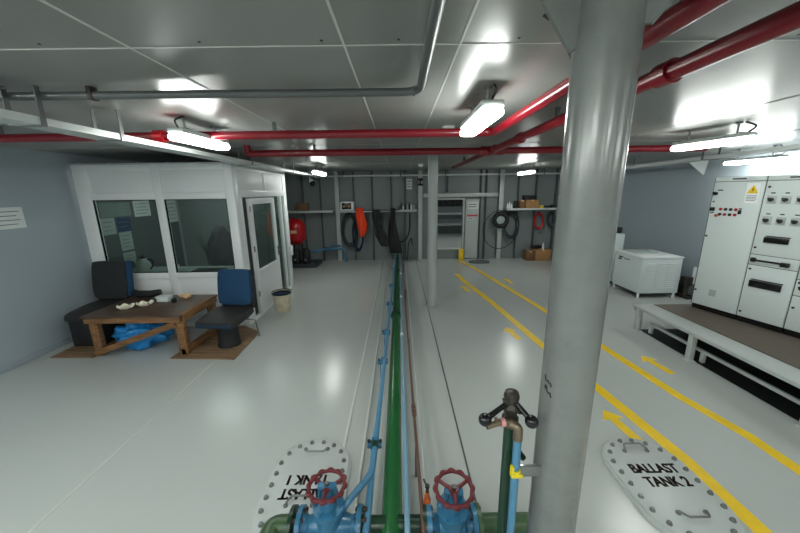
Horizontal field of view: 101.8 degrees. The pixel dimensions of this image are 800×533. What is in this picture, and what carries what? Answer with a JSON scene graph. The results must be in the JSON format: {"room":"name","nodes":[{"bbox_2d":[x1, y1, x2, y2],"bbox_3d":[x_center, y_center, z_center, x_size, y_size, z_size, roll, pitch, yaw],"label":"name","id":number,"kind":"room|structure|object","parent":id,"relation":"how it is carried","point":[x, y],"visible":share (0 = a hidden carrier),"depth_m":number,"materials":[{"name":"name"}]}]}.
{"room":"mechanical room","nodes":[
{"label":"mechanical room","id":0,"kind":"room"},
{"bbox_2d":[0,146,187,367],"bbox_3d":[-4.099,0.163,2.298,0.100,2.250,12.630,-1,13,0],"label":"wall","id":1,"kind":"structure","parent":0,"point":[45,265],"depth_m":3.66,"materials":[{"name":"grey paint"}]},
{"bbox_2d":[0,207,26,229],"bbox_3d":[-4.056,-0.489,3.318,0.004,0.220,0.390,-1,13,0],"label":"paper notice","id":2,"kind":"object","parent":1,"relation":"attached to","point":[10,217],"visible":1,"depth_m":3.39,"materials":[{"name":"grey"}]},
{"bbox_2d":[0,211,20,225],"bbox_3d":[-4.055,-0.489,3.318,0.001,0.140,0.310,-1,13,0],"label":"print","id":3,"kind":"object","parent":2,"relation":"attached to","point":[7,218],"depth_m":3.38,"materials":[{"name":"grey"}]},
{"bbox_2d":[0,336,72,374],"bbox_3d":[-4.023,1.711,0.444,0.012,0.065,8.120,-1,13,0],"label":"baseboard","id":4,"kind":"structure","parent":1,"relation":"attached to","point":[46,350],"depth_m":3.58,"materials":[{"name":"grey paint"}]},
{"bbox_2d":[0,257,799,532],"bbox_3d":[0.440,1.244,2.562,9.150,0.112,12.630,-1,13,0],"label":"floor","id":5,"kind":"structure","parent":0,"point":[122,440],"depth_m":2.65,"materials":[{"name":"grey paint"}]},
{"bbox_2d":[51,346,95,357],"bbox_3d":[-3.629,0.917,3.982,0.480,0.012,0.830,-1,13,0],"label":"plywood sheet","id":6,"kind":"object","parent":5,"relation":"on","point":[75,351],"visible":0.36,"depth_m":3.67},
{"bbox_2d":[64,260,133,345],"bbox_3d":[-3.650,0.428,3.997,0.502,0.934,0.568,-1,13,0],"label":"chair","id":7,"kind":"object","parent":6,"relation":"on","point":[112,281],"visible":0.73,"depth_m":4.07,"materials":[{"name":"leather"}]},
{"bbox_2d":[111,323,173,350],"bbox_3d":[-3.002,0.760,3.794,0.664,0.385,0.383,-1,13,0],"label":"plastic bag","id":8,"kind":"object","parent":5,"relation":"on","point":[122,332],"visible":0.7,"depth_m":3.70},
{"bbox_2d":[80,294,217,355],"bbox_3d":[-2.875,0.679,3.873,1.075,0.482,0.740,-1,13,0],"label":"wooden table","id":9,"kind":"object","parent":5,"relation":"on","point":[175,312],"visible":0.83,"depth_m":3.58,"materials":[{"name":"brown wood"}]},
{"bbox_2d":[116,303,134,309],"bbox_3d":[-3.115,0.451,3.687,0.173,0.055,0.118,-1,13,0],"label":"paper wrapper","id":10,"kind":"object","parent":9,"relation":"on","point":[123,306],"visible":1,"depth_m":3.67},
{"bbox_2d":[136,300,153,306],"bbox_3d":[-2.969,0.427,3.786,0.165,0.055,0.116,-11,17,-38],"label":"paper wrapper","id":11,"kind":"object","parent":9,"relation":"on","point":[141,303],"visible":1,"depth_m":3.79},
{"bbox_2d":[131,289,161,297],"bbox_3d":[-3.187,0.339,4.081,0.364,0.097,0.109,-1,13,0],"label":"cushion","id":12,"kind":"object","parent":9,"relation":"on","point":[147,293],"visible":1,"depth_m":4.05,"materials":[{"name":"fabric"}]},
{"bbox_2d":[155,295,173,301],"bbox_3d":[-2.856,0.387,3.945,0.160,0.062,0.110,-1,13,0],"label":"box","id":13,"kind":"object","parent":9,"relation":"on","point":[161,298],"visible":1,"depth_m":3.91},
{"bbox_2d":[68,162,293,325],"bbox_3d":[-3.018,-0.439,5.103,2.078,2.135,1.940,-1,13,0],"label":"cabin","id":14,"kind":"object","parent":5,"relation":"on","point":[250,203],"visible":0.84,"depth_m":4.32,"materials":[{"name":"white metal"}]},
{"bbox_2d":[100,218,116,235],"bbox_3d":[-4.051,-0.554,4.514,0.004,0.230,0.230,-1,13,0],"label":"paper sheet","id":15,"kind":"object","parent":14,"relation":"attached to","point":[108,224],"visible":0.91,"depth_m":4.51,"materials":[{"name":"grey"}]},
{"bbox_2d":[98,202,131,217],"bbox_3d":[-4.054,-0.813,4.634,0.003,0.200,0.520,-1,13,0],"label":"notice board","id":16,"kind":"object","parent":14,"relation":"attached to","point":[112,209],"visible":1,"depth_m":4.61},
{"bbox_2d":[116,217,131,231],"bbox_3d":[-4.052,-0.619,4.771,0.004,0.200,0.240,-1,13,0],"label":"sheet","id":17,"kind":"object","parent":14,"relation":"attached to","point":[123,224],"visible":1,"depth_m":4.76,"materials":[{"name":"paper"}]},
{"bbox_2d":[119,231,134,250],"bbox_3d":[-4.048,-0.378,4.816,0.004,0.270,0.220,-1,13,0],"label":"paper sheet","id":18,"kind":"object","parent":14,"relation":"attached to","point":[126,239],"visible":1,"depth_m":4.81,"materials":[{"name":"grey"}]},
{"bbox_2d":[123,251,136,260],"bbox_3d":[-4.046,-0.144,4.870,0.004,0.150,0.220,-1,13,0],"label":"paper sheet","id":19,"kind":"object","parent":14,"relation":"attached to","point":[131,256],"visible":0.93,"depth_m":4.88,"materials":[{"name":"grey"}]},
{"bbox_2d":[132,200,150,216],"bbox_3d":[-4.055,-0.912,5.109,0.004,0.240,0.330,-1,13,0],"label":"paper sheet","id":20,"kind":"object","parent":14,"relation":"attached to","point":[141,208],"visible":0.96,"depth_m":5.10,"materials":[{"name":"grey"}]},
{"bbox_2d":[167,200,178,221],"bbox_3d":[-4.056,-0.977,5.745,0.004,0.380,0.340,-1,13,0],"label":"paper sheet","id":21,"kind":"object","parent":14,"relation":"attached to","point":[171,204],"visible":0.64,"depth_m":5.79,"materials":[{"name":"grey"}]},
{"bbox_2d":[133,266,234,271],"bbox_3d":[-3.111,0.391,4.745,1.730,0.680,0.610,-1,13,0],"label":"desk","id":22,"kind":"object","parent":5,"relation":"on","point":[157,268],"visible":0.04,"depth_m":4.84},
{"bbox_2d":[133,255,153,271],"bbox_3d":[-3.624,-0.042,4.598,0.205,0.243,0.200,12,18,43],"label":"kettle","id":23,"kind":"object","parent":22,"relation":"on","point":[142,265],"visible":0.96,"depth_m":4.55,"materials":[{"name":"grey paint"}]},
{"bbox_2d":[190,268,227,271],"bbox_3d":[-2.710,0.053,4.622,0.420,0.025,0.200,-1,13,0],"label":"keyboard","id":24,"kind":"object","parent":22,"relation":"on","point":[198,269],"visible":0.53,"depth_m":4.61,"materials":[{"name":"black plastic"}]},
{"bbox_2d":[192,222,221,265],"bbox_3d":[-3.239,-0.115,5.588,0.456,1.291,0.457,-4,13,-13],"label":"spiky plant","id":25,"kind":"object","parent":5,"relation":"on","point":[204,248],"visible":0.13,"depth_m":5.52,"materials":[{"name":"plant"}]},
{"bbox_2d":[170,326,259,359],"bbox_3d":[-2.149,0.906,3.948,0.720,0.012,0.900,-1,13,0],"label":"plywood sheet","id":26,"kind":"object","parent":5,"relation":"on","point":[209,349],"visible":0.65,"depth_m":3.72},
{"bbox_2d":[195,269,259,348],"bbox_3d":[-1.996,0.492,3.805,0.507,0.854,0.561,1,13,7],"label":"chair","id":27,"kind":"object","parent":26,"relation":"on","point":[236,287],"visible":1,"depth_m":3.87,"materials":[{"name":"fabric"}]},
{"bbox_2d":[206,224,233,265],"bbox_3d":[-2.818,-0.079,5.379,0.536,1.272,0.551,-1,13,0],"label":"office chair","id":28,"kind":"object","parent":5,"relation":"on","point":[219,252],"visible":0.62,"depth_m":5.10,"materials":[{"name":"black fabric"}]},
{"bbox_2d":[259,504,298,532],"bbox_3d":[-0.595,1.352,1.417,0.157,0.243,0.558,-1,13,0],"label":"pipe","id":29,"kind":"object","parent":5,"relation":"on","point":[280,523],"visible":0.91,"depth_m":1.56,"materials":[{"name":"metal"}]},
{"bbox_2d":[271,288,290,311],"bbox_3d":[-1.794,0.520,4.959,0.286,0.300,0.286,-1,13,0],"label":"waste bin","id":30,"kind":"object","parent":5,"relation":"on","point":[281,297],"visible":1,"depth_m":4.88,"materials":[{"name":"beige plastic"}]},
{"bbox_2d":[252,439,350,532],"bbox_3d":[-0.569,1.317,1.965,0.500,0.064,0.760,-1,13,0],"label":"hatch","id":31,"kind":"object","parent":5,"relation":"on","point":[285,487],"visible":0.55,"depth_m":2.02,"materials":[{"name":"grey paint"}]},
{"bbox_2d":[289,218,322,267],"bbox_3d":[-2.424,-0.595,7.914,0.870,1.160,0.615,-1,13,0],"label":"vessel","id":32,"kind":"object","parent":5,"relation":"on","point":[297,229],"visible":0.86,"depth_m":7.73,"materials":[{"name":"red metal"}]},
{"bbox_2d":[317,245,347,261],"bbox_3d":[-1.769,-0.324,8.315,0.788,0.442,0.314,-7,14,-24],"label":"pipe","id":33,"kind":"object","parent":5,"relation":"on","point":[332,246],"visible":1,"depth_m":8.29,"materials":[{"name":"metal"}]},
{"bbox_2d":[343,254,395,532],"bbox_3d":[-0.153,0.635,4.406,0.179,0.286,7.700,0,13,1],"label":"pipe","id":34,"kind":"object","parent":5,"relation":"on","point":[375,443],"visible":1,"depth_m":1.98,"materials":[{"name":"metal"}]},
{"bbox_2d":[360,254,427,532],"bbox_3d":[-0.042,0.802,3.777,0.333,0.240,9.400,-1,13,0],"label":"pipe","id":35,"kind":"object","parent":5,"relation":"on","point":[391,520],"visible":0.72,"depth_m":1.97,"materials":[{"name":"metal"}]},
{"bbox_2d":[291,467,367,532],"bbox_3d":[-0.343,1.186,1.568,0.366,0.358,0.197,-1,13,0],"label":"valve","id":36,"kind":"object","parent":35,"relation":"attached to","point":[328,516],"visible":0.98,"depth_m":1.54,"materials":[{"name":"metal"}]},
{"bbox_2d":[423,478,430,504],"bbox_3d":[0.135,1.149,1.637,0.038,0.152,0.054,-1,13,0],"label":"handle","id":37,"kind":"object","parent":35,"relation":"attached to","point":[427,500],"visible":0.81,"depth_m":1.62,"materials":[{"name":"orange metal"}]},
{"bbox_2d":[421,467,484,532],"bbox_3d":[0.250,1.173,1.547,0.296,0.378,0.230,-1,13,0],"label":"valve","id":38,"kind":"object","parent":35,"relation":"attached to","point":[454,514],"visible":0.98,"depth_m":1.51,"materials":[{"name":"metal"}]},
{"bbox_2d":[399,254,409,532],"bbox_3d":[0.022,0.739,4.019,0.038,0.251,8.500,-1,13,0],"label":"pipe","id":39,"kind":"object","parent":5,"relation":"on","point":[405,452],"visible":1,"depth_m":2.00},
{"bbox_2d":[401,255,425,532],"bbox_3d":[0.095,0.746,4.021,0.050,0.236,8.500,-1,13,0],"label":"copper pipe","id":40,"kind":"object","parent":5,"relation":"on","point":[413,405],"visible":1,"depth_m":2.10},
{"bbox_2d":[425,155,437,307],"bbox_3d":[0.483,-0.481,4.837,0.200,2.250,0.200,-1,13,0],"label":"steel pillar","id":41,"kind":"structure","parent":5,"relation":"on","point":[432,159],"depth_m":4.77,"materials":[{"name":"metal"}]},
{"bbox_2d":[469,260,488,263],"bbox_3d":[1.977,-0.120,8.137,0.524,0.025,0.344,-1,13,0],"label":"floor plate","id":42,"kind":"object","parent":5,"relation":"on","point":[470,261],"visible":1,"depth_m":8.14,"materials":[{"name":"paint"}]},
{"bbox_2d":[474,502,527,532],"bbox_3d":[0.617,1.294,1.604,0.488,0.243,0.176,-1,13,0],"label":"pipe","id":43,"kind":"object","parent":5,"relation":"on","point":[489,525],"visible":0.2,"depth_m":1.56,"materials":[{"name":"metal"}]},
{"bbox_2d":[478,388,538,532],"bbox_3d":[0.312,0.942,1.057,0.165,1.182,0.092,-1,13,0],"label":"standpipe","id":44,"kind":"object","parent":5,"relation":"on","point":[511,406],"visible":0.98,"depth_m":0.95,"materials":[{"name":"metal"}]},
{"bbox_2d":[505,418,541,532],"bbox_3d":[0.365,0.980,1.054,0.118,1.107,0.043,-1,13,0],"label":"blue standpipe","id":45,"kind":"object","parent":5,"relation":"on","point":[518,471],"visible":0.99,"depth_m":0.96,"materials":[{"name":"metal"}]},
{"bbox_2d":[522,249,534,260],"bbox_3d":[3.300,-0.295,8.342,0.210,0.242,0.272,-1,13,0],"label":"cardboard box","id":46,"kind":"object","parent":5,"relation":"on","point":[528,255],"visible":1,"depth_m":8.22,"materials":[{"name":"cardboard"}]},
{"bbox_2d":[532,248,550,260],"bbox_3d":[3.605,-0.313,8.313,0.380,0.282,0.282,-1,13,0],"label":"cardboard box","id":47,"kind":"object","parent":5,"relation":"on","point":[540,255],"visible":0.86,"depth_m":8.19,"materials":[{"name":"cardboard"}]},
{"bbox_2d":[526,0,673,532],"bbox_3d":[0.452,0.410,0.977,0.383,2.250,0.365,-1,13,0],"label":"steel pillar","id":48,"kind":"structure","parent":5,"relation":"on","point":[602,40],"depth_m":0.78,"materials":[{"name":"metal"}]},
{"bbox_2d":[610,233,624,282],"bbox_3d":[3.957,-0.191,6.280,0.320,0.950,0.500,-1,13,0],"label":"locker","id":49,"kind":"object","parent":5,"relation":"on","point":[619,243],"visible":0.1,"depth_m":5.98,"materials":[{"name":"white metal"}]},
{"bbox_2d":[612,250,684,297],"bbox_3d":[4.181,0.111,5.550,0.660,0.685,0.680,-1,13,0],"label":"box","id":50,"kind":"object","parent":5,"relation":"on","point":[647,273],"visible":1,"depth_m":5.26,"materials":[{"name":"white metal"}]},
{"bbox_2d":[622,249,658,253],"bbox_3d":[4.146,-0.262,5.612,0.400,0.015,0.330,-1,13,0],"label":"paper pad","id":51,"kind":"object","parent":50,"relation":"on","point":[636,251],"visible":1,"depth_m":5.56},
{"bbox_2d":[601,437,744,532],"bbox_3d":[1.581,1.294,1.946,0.500,0.064,0.760,-1,13,0],"label":"hatch","id":52,"kind":"object","parent":5,"relation":"on","point":[665,491],"visible":1,"depth_m":1.90,"materials":[{"name":"grey paint"}]},
{"bbox_2d":[675,267,696,299],"bbox_3d":[4.722,0.217,5.427,0.320,0.520,0.550,-1,13,0],"label":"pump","id":53,"kind":"object","parent":5,"relation":"on","point":[686,283],"visible":0.52,"depth_m":5.22,"materials":[{"name":"metal"}]},
{"bbox_2d":[640,329,799,420],"bbox_3d":[3.807,1.122,2.703,1.515,0.004,2.940,-1,13,0],"label":"sheet","id":54,"kind":"object","parent":5,"relation":"on","point":[774,399],"visible":0.5,"depth_m":3.11,"materials":[{"name":"black rubber"}]},
{"bbox_2d":[632,304,799,427],"bbox_3d":[3.805,0.964,2.708,1.665,0.310,3.020,-1,13,0],"label":"platform","id":55,"kind":"object","parent":54,"relation":"on","point":[788,373],"visible":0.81,"depth_m":3.14,"materials":[{"name":"grey paint"}]},
{"bbox_2d":[655,304,799,368],"bbox_3d":[3.588,0.810,2.687,0.705,0.004,2.950,-1,13,0],"label":"rubber mat","id":56,"kind":"object","parent":55,"relation":"on","point":[785,348],"visible":1,"depth_m":3.27,"materials":[{"name":"rubber"}]},
{"bbox_2d":[691,176,767,318],"bbox_3d":[3.876,-0.226,3.715,0.545,1.547,0.443,-4,13,-15],"label":"cabinet","id":57,"kind":"object","parent":55,"relation":"on","point":[736,202],"visible":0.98,"depth_m":3.63,"materials":[{"name":"white metal"}]},
{"bbox_2d":[736,174,799,332],"bbox_3d":[3.985,-0.137,3.327,0.551,1.547,0.375,-4,13,-15],"label":"cabinet","id":58,"kind":"object","parent":55,"relation":"on","point":[773,265],"visible":1,"depth_m":3.27,"materials":[{"name":"white metal"}]},
{"bbox_2d":[748,278,782,292],"bbox_3d":[3.757,0.193,3.348,0.086,0.086,0.247,-1,13,0],"label":"grille","id":59,"kind":"object","parent":58,"relation":"attached to","point":[760,284],"depth_m":3.34,"materials":[{"name":"metal"}]},
{"bbox_2d":[761,216,771,224],"bbox_3d":[3.709,-0.468,3.303,0.058,0.080,0.070,-1,13,0],"label":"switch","id":60,"kind":"object","parent":58,"relation":"attached to","point":[765,220],"depth_m":3.29,"materials":[{"name":"black plastic"}]},
{"bbox_2d":[766,195,776,203],"bbox_3d":[3.707,-0.670,3.256,0.058,0.080,0.070,-1,13,0],"label":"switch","id":61,"kind":"object","parent":58,"relation":"attached to","point":[770,199],"depth_m":3.24,"materials":[{"name":"black plastic"}]},
{"bbox_2d":[763,236,790,244],"bbox_3d":[3.752,-0.262,3.240,0.068,0.071,0.185,-1,13,0],"label":"grille","id":62,"kind":"object","parent":58,"relation":"attached to","point":[767,240],"depth_m":3.23,"materials":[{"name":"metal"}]},
{"bbox_2d":[775,217,786,225],"bbox_3d":[3.737,-0.447,3.206,0.058,0.080,0.070,-1,13,0],"label":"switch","id":63,"kind":"object","parent":58,"relation":"attached to","point":[779,221],"depth_m":3.19,"materials":[{"name":"black plastic"}]},
{"bbox_2d":[780,196,791,203],"bbox_3d":[3.735,-0.648,3.159,0.058,0.080,0.070,-1,13,0],"label":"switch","id":64,"kind":"object","parent":58,"relation":"attached to","point":[783,199],"depth_m":3.15,"materials":[{"name":"black plastic"}]},
{"bbox_2d":[789,218,799,226],"bbox_3d":[3.766,-0.424,3.108,0.058,0.080,0.070,-1,13,0],"label":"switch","id":65,"kind":"object","parent":58,"relation":"attached to","point":[793,222],"depth_m":3.10,"materials":[{"name":"black plastic"}]},
{"bbox_2d":[783,267,799,337],"bbox_3d":[4.106,-0.043,2.911,0.551,1.547,0.504,-4,13,-15],"label":"cabinet","id":66,"kind":"object","parent":55,"relation":"on","point":[792,321],"visible":1,"depth_m":3.16,"materials":[{"name":"white metal"}]},
{"bbox_2d":[0,0,799,171],"bbox_3d":[0.412,-1.038,2.035,9.150,0.103,12.630,-1,13,0],"label":"ceiling","id":67,"kind":"structure","parent":0,"point":[514,46],"depth_m":1.39,"materials":[{"name":"paint"}]},
{"bbox_2d":[0,84,323,178],"bbox_3d":[-1.783,-0.951,2.392,0.158,0.178,11.102,-1,13,-1],"label":"cable tray","id":68,"kind":"object","parent":67,"relation":"hanging from","point":[9,117],"visible":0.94,"depth_m":1.89,"materials":[{"name":"grey paint"}]},
{"bbox_2d":[167,116,229,149],"bbox_3d":[-1.433,-0.956,2.341,0.112,0.165,0.560,0,13,3],"label":"ceiling light","id":69,"kind":"object","parent":67,"relation":"hanging from","point":[184,135],"visible":0.92,"depth_m":2.20,"materials":[{"name":"grey paint"}]},
{"bbox_2d":[168,133,229,149],"bbox_3d":[-1.432,-0.897,2.354,0.106,0.044,0.560,0,13,3],"label":"diffuser","id":70,"kind":"object","parent":69,"relation":"attached to","point":[197,139],"depth_m":2.27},
{"bbox_2d":[0,0,445,100],"bbox_3d":[-1.932,-0.279,-0.779,4.104,0.059,4.818,-1,13,0],"label":"conduit","id":71,"kind":"object","parent":67,"relation":"attached to","point":[436,10],"visible":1,"depth_m":1.53,"materials":[{"name":"metal"}]},
{"bbox_2d":[312,163,326,175],"bbox_3d":[-1.474,-1.775,5.949,0.112,0.190,0.700,-1,13,0],"label":"ceiling light","id":72,"kind":"object","parent":67,"relation":"hanging from","point":[316,171],"visible":1,"depth_m":5.73,"materials":[{"name":"grey paint"}]},
{"bbox_2d":[312,171,326,175],"bbox_3d":[-1.473,-1.704,5.965,0.106,0.044,0.700,-1,13,0],"label":"diffuser","id":73,"kind":"object","parent":72,"relation":"attached to","point":[323,173],"depth_m":5.84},
{"bbox_2d":[0,0,730,142],"bbox_3d":[-1.625,-0.346,-0.350,4.718,0.127,5.683,-1,13,0],"label":"pipe","id":74,"kind":"object","parent":67,"relation":"attached to","point":[683,13],"visible":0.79,"depth_m":2.35,"materials":[{"name":"metal"}]},
{"bbox_2d":[322,168,559,176],"bbox_3d":[1.040,-2.287,7.942,5.860,0.141,0.118,-1,13,0],"label":"cable tray","id":75,"kind":"object","parent":67,"relation":"hanging from","point":[497,173],"visible":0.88,"depth_m":7.90,"materials":[{"name":"grey paint"}]},
{"bbox_2d":[460,84,504,136],"bbox_3d":[0.439,-0.856,1.805,0.112,0.165,0.600,-1,13,0],"label":"ceiling light","id":76,"kind":"object","parent":67,"relation":"hanging from","point":[487,111],"visible":1,"depth_m":1.61,"materials":[{"name":"grey paint"}]},
{"bbox_2d":[460,107,503,136],"bbox_3d":[0.440,-0.797,1.819,0.106,0.044,0.600,-1,13,0],"label":"diffuser","id":77,"kind":"object","parent":76,"relation":"attached to","point":[480,118],"depth_m":1.67,"materials":[{"name":"plastic"}]},
{"bbox_2d":[243,0,799,168],"bbox_3d":[1.557,-0.841,1.627,4.637,0.131,8.695,-6,14,-21],"label":"pipe","id":78,"kind":"object","parent":67,"relation":"attached to","point":[786,20],"visible":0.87,"depth_m":1.26,"materials":[{"name":"metal"}]},
{"bbox_2d":[518,164,534,174],"bbox_3d":[2.574,-1.984,6.631,0.112,0.190,0.700,-1,13,0],"label":"ceiling light","id":79,"kind":"object","parent":67,"relation":"hanging from","point":[529,171],"visible":0.97,"depth_m":6.47,"materials":[{"name":"grey paint"}]},
{"bbox_2d":[518,171,534,174],"bbox_3d":[2.575,-1.913,6.648,0.106,0.044,0.700,-1,13,0],"label":"diffuser","id":80,"kind":"object","parent":79,"relation":"attached to","point":[519,172],"depth_m":6.56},
{"bbox_2d":[625,144,799,169],"bbox_3d":[3.593,-1.286,3.563,0.178,0.186,8.760,1,13,7],"label":"cable tray","id":81,"kind":"object","parent":67,"relation":"hanging from","point":[794,147],"visible":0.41,"depth_m":3.57,"materials":[{"name":"grey paint"}]},
{"bbox_2d":[671,121,757,150],"bbox_3d":[2.646,-1.102,2.761,0.112,0.170,0.600,-4,13,-13],"label":"ceiling light","id":82,"kind":"object","parent":67,"relation":"hanging from","point":[739,137],"visible":1,"depth_m":2.67,"materials":[{"name":"grey paint"}]},
{"bbox_2d":[671,137,757,150],"bbox_3d":[2.647,-1.040,2.775,0.106,0.044,0.600,-4,13,-13],"label":"diffuser","id":83,"kind":"object","parent":82,"relation":"attached to","point":[718,141],"depth_m":2.73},
{"bbox_2d":[723,145,787,164],"bbox_3d":[4.601,-1.444,4.217,0.112,0.204,0.660,-2,13,-6],"label":"ceiling light","id":84,"kind":"object","parent":67,"relation":"hanging from","point":[777,157],"visible":0.9,"depth_m":4.14,"materials":[{"name":"grey paint"}]},
{"bbox_2d":[723,157,787,164],"bbox_3d":[4.602,-1.366,4.235,0.106,0.044,0.660,-2,13,-6],"label":"diffuser","id":85,"kind":"object","parent":84,"relation":"attached to","point":[751,160],"depth_m":4.19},
{"bbox_2d":[284,169,560,260],"bbox_3d":[0.407,-1.285,8.325,8.950,2.250,0.220,-1,13,0],"label":"wall","id":86,"kind":"structure","parent":0,"point":[492,193],"depth_m":8.29,"materials":[{"name":"metal"}]},
{"bbox_2d":[288,210,334,212],"bbox_3d":[-2.439,-1.376,8.152,1.560,0.051,0.340,-1,13,0],"label":"wall shelf","id":87,"kind":"object","parent":86,"relation":"attached to","point":[309,211],"visible":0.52,"depth_m":7.99,"materials":[{"name":"metal"}]},
{"bbox_2d":[296,203,308,210],"bbox_3d":[-2.420,-1.484,8.096,0.260,0.190,0.180,-1,13,0],"label":"shelf box","id":88,"kind":"object","parent":87,"relation":"on","point":[300,206],"visible":1,"depth_m":8.01,"materials":[{"name":"cardboard"}]},
{"bbox_2d":[340,209,416,212],"bbox_3d":[-0.529,-1.400,8.152,1.900,0.051,0.340,-1,13,0],"label":"wall shelf","id":89,"kind":"object","parent":86,"relation":"attached to","point":[404,210],"visible":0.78,"depth_m":7.99,"materials":[{"name":"metal"}]},
{"bbox_2d":[340,201,354,209],"bbox_3d":[-1.310,-1.506,8.085,0.340,0.210,0.200,-1,13,0],"label":"radio","id":90,"kind":"object","parent":89,"relation":"on","point":[343,205],"visible":1,"depth_m":8.00,"materials":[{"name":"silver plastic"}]},
{"bbox_2d":[341,213,357,246],"bbox_3d":[-1.285,-0.925,8.262,0.421,0.887,0.095,-1,13,0],"label":"coiled hose","id":91,"kind":"object","parent":89,"relation":"hanging from","point":[346,215],"visible":0.94,"depth_m":8.23,"materials":[{"name":"rubber"}]},
{"bbox_2d":[352,217,363,251],"bbox_3d":[-1.064,-0.816,8.206,0.296,0.896,0.091,-1,13,0],"label":"coiled hose","id":92,"kind":"object","parent":89,"relation":"hanging from","point":[354,221],"visible":0.7,"depth_m":8.21,"materials":[{"name":"blue rubber"}]},
{"bbox_2d":[380,212,387,236],"bbox_3d":[-0.410,-1.052,8.177,0.207,0.642,0.105,-1,13,0],"label":"garment","id":93,"kind":"object","parent":89,"relation":"hanging from","point":[383,221],"visible":0.63,"depth_m":8.15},
{"bbox_3d":[-0.569,-1.380,7.967,1.100,0.023,0.024,-1,13,0],"label":"rail","id":94,"kind":"object","parent":89,"relation":"attached to","visible":0},
{"bbox_2d":[356,208,366,236],"bbox_3d":[-0.955,-1.087,8.031,0.278,0.710,0.102,-1,13,0],"label":"garment","id":95,"kind":"object","parent":94,"relation":"hanging from","point":[360,217],"visible":1,"depth_m":8.00,"materials":[{"name":"fabric"}]},
{"bbox_2d":[372,209,387,246],"bbox_3d":[-0.489,-0.945,8.013,0.392,0.910,0.101,-1,13,0],"label":"garment","id":96,"kind":"object","parent":94,"relation":"hanging from","point":[380,234],"visible":1,"depth_m":8.00,"materials":[{"name":"fabric"}]},
{"bbox_2d":[388,208,401,252],"bbox_3d":[-0.122,-0.883,8.034,0.340,1.110,0.117,-1,13,0],"label":"garment","id":97,"kind":"object","parent":94,"relation":"hanging from","point":[393,237],"visible":1,"depth_m":8.05,"materials":[{"name":"black fabric"}]},
{"bbox_2d":[406,179,411,188],"bbox_3d":[0.233,-2.074,8.171,0.140,0.260,0.005,-1,13,0],"label":"wall sign","id":98,"kind":"object","parent":86,"relation":"attached to","point":[408,181],"visible":1,"depth_m":8.17,"materials":[{"name":"paper"}]},
{"bbox_2d":[467,202,477,208],"bbox_3d":[1.849,-1.552,8.266,0.260,0.180,0.005,-1,13,0],"label":"wall sign","id":99,"kind":"object","parent":86,"relation":"attached to","point":[471,205],"visible":1,"depth_m":8.27,"materials":[{"name":"paper"}]},
{"bbox_2d":[492,211,508,228],"bbox_3d":[2.534,-1.171,8.181,0.430,0.430,0.125,-1,13,0],"label":"hose reel","id":100,"kind":"object","parent":86,"relation":"attached to","point":[500,220],"visible":1,"depth_m":8.15,"materials":[{"name":"black rubber"}]},
{"bbox_2d":[483,210,516,248],"bbox_3d":[2.507,-0.924,8.179,0.858,0.978,0.018,-1,13,0],"label":"coiled cable","id":101,"kind":"object","parent":100,"relation":"hanging from","point":[498,210],"visible":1,"depth_m":8.17,"materials":[{"name":"black rubber"}]},
{"bbox_2d":[504,208,556,209],"bbox_3d":[3.406,-1.450,8.153,1.550,0.051,0.340,-1,13,0],"label":"wall shelf","id":102,"kind":"object","parent":86,"relation":"attached to","point":[504,208],"visible":0.53,"depth_m":7.99,"materials":[{"name":"metal"}]},
{"bbox_2d":[504,210,519,238],"bbox_3d":[2.846,-1.063,8.283,0.412,0.745,0.082,-1,13,0],"label":"coiled cable","id":103,"kind":"object","parent":102,"relation":"hanging from","point":[512,212],"visible":0.8,"depth_m":8.27,"materials":[{"name":"rubber"}]},
{"bbox_2d":[517,200,524,207],"bbox_3d":[3.014,-1.552,8.092,0.130,0.192,0.192,-1,13,0],"label":"cardboard box","id":104,"kind":"object","parent":102,"relation":"on","point":[520,203],"visible":0.9,"depth_m":8.01,"materials":[{"name":"cardboard"}]},
{"bbox_2d":[525,200,538,207],"bbox_3d":[3.259,-1.559,8.086,0.320,0.202,0.202,-1,13,0],"label":"cardboard box","id":105,"kind":"object","parent":102,"relation":"on","point":[528,203],"visible":0.68,"depth_m":7.99,"materials":[{"name":"cardboard"}]},
{"bbox_2d":[522,195,536,199],"bbox_3d":[3.207,-1.712,8.056,0.300,0.107,0.170,-1,13,0],"label":"box","id":106,"kind":"object","parent":105,"relation":"on","point":[524,197],"visible":1,"depth_m":7.98,"materials":[{"name":"plastic"}]},
{"bbox_2d":[533,212,543,229],"bbox_3d":[3.533,-1.167,8.283,0.254,0.459,0.091,-1,13,0],"label":"coiled hose","id":107,"kind":"object","parent":86,"relation":"hanging from","point":[537,213],"visible":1,"depth_m":8.26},
{"bbox_2d":[546,211,554,226],"bbox_3d":[3.845,-1.199,8.276,0.221,0.398,0.095,-1,13,0],"label":"coiled hose","id":108,"kind":"object","parent":86,"relation":"hanging from","point":[550,212],"visible":1,"depth_m":8.26,"materials":[{"name":"rubber"}]},
{"bbox_2d":[437,233,461,247],"bbox_3d":[1.288,-0.796,10.139,2.200,0.100,3.090,-1,13,0],"label":"floor","id":109,"kind":"structure","parent":0,"point":[444,240],"depth_m":9.88,"materials":[{"name":"grey paint"}]},
{"bbox_2d":[437,200,462,232],"bbox_3d":[1.272,-2.059,11.229,2.400,2.070,0.600,-1,13,0],"label":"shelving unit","id":110,"kind":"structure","parent":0,"point":[449,211],"depth_m":11.47,"materials":[{"name":"paint"}]},
{"bbox_2d":[618,150,799,282],"bbox_3d":[4.951,0.048,2.300,0.100,2.250,12.630,-1,13,0],"label":"wall","id":111,"kind":"structure","parent":0,"point":[665,208],"depth_m":5.75,"materials":[{"name":"grey paint"}]},
{"bbox_2d":[689,161,708,174],"bbox_3d":[4.650,-1.543,5.098,0.340,0.220,0.008,-1,13,0],"label":"wall bracket","id":112,"kind":"object","parent":111,"relation":"attached to","point":[701,166],"visible":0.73,"depth_m":5.09,"materials":[{"name":"metal"}]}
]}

